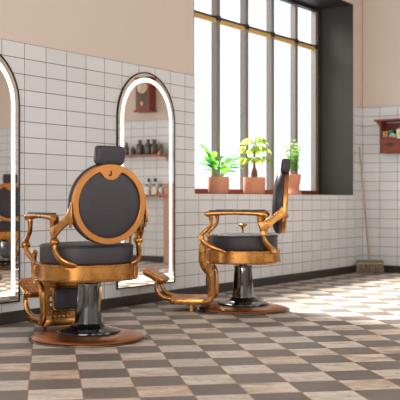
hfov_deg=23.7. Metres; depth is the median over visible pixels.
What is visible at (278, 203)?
cushion
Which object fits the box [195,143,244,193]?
potted plant
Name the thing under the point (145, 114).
wall mirror
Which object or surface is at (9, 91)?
wall mirror
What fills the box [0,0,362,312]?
wall
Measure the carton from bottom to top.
0.088 m
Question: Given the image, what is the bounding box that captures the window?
[194,0,320,194]
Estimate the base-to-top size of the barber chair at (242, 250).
1.115 m
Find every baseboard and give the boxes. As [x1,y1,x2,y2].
[0,265,356,324]
[383,265,399,272]
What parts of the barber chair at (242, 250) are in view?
foot plate, footplate stem, footplate stem, frame plate, armrest, armrest, recline lever, seat frame, plate, frame plate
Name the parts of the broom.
handle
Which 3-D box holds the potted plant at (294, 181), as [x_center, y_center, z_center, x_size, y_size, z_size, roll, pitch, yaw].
[0.965,-0.341,9.954,0.232,0.574,0.236,0,0,1]
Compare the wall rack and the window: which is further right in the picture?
the wall rack
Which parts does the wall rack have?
corbel moulding, panel, panel, panel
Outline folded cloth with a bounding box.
[389,133,396,137]
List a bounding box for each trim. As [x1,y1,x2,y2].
[297,0,352,8]
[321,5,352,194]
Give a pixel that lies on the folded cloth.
(393, 135)
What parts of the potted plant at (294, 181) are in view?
pot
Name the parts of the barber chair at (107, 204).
footplate stem, foot plate, armrest, calf panel, frame plate, seat frame, plate, panel, frame plate, armrest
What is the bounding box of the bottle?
[396,126,399,138]
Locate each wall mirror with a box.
[0,54,19,303]
[116,72,174,289]
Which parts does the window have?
rail, frame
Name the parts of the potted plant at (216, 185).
pot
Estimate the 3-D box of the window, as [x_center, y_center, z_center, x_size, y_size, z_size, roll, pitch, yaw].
[0.471,-1.121,9.619,0.080,2.134,3.153,0,0,34]
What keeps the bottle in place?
on the wall rack
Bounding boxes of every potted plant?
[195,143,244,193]
[237,137,271,193]
[283,139,303,194]
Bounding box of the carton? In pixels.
[383,131,387,136]
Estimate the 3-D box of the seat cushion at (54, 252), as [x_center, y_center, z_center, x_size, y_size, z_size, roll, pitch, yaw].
[-0.662,0.306,5.573,0.524,0.124,0.494,0,0,-31]
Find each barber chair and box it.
[19,145,147,347]
[143,158,290,314]
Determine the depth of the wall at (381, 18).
10.76 m
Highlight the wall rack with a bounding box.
[374,118,399,153]
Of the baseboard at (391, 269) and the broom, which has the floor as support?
the broom
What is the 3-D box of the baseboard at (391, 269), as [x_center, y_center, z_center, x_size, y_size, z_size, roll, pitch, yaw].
[4.675,0.773,8.976,6.788,0.078,0.012,0,0,34]
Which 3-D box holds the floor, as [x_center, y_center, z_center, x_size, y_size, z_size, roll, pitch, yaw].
[1.416,0.862,4.147,6.800,0.100,11.662,0,0,34]
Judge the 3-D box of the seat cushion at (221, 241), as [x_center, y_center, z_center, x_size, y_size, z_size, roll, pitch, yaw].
[0.325,0.306,7.049,0.494,0.124,0.524,0,0,6]
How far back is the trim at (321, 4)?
10.58 m
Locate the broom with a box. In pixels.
[355,146,384,272]
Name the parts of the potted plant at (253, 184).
pot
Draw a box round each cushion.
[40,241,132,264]
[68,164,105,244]
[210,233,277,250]
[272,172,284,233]
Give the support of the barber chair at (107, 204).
on the floor
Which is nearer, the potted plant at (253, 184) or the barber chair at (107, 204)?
the barber chair at (107, 204)
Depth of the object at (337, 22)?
10.78 m
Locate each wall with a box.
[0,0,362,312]
[363,0,399,265]
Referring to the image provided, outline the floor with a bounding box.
[0,272,399,399]
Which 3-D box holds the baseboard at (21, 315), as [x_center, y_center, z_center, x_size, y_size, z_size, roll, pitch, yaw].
[-1.399,0.773,6.043,0.012,0.078,11.662,0,0,34]

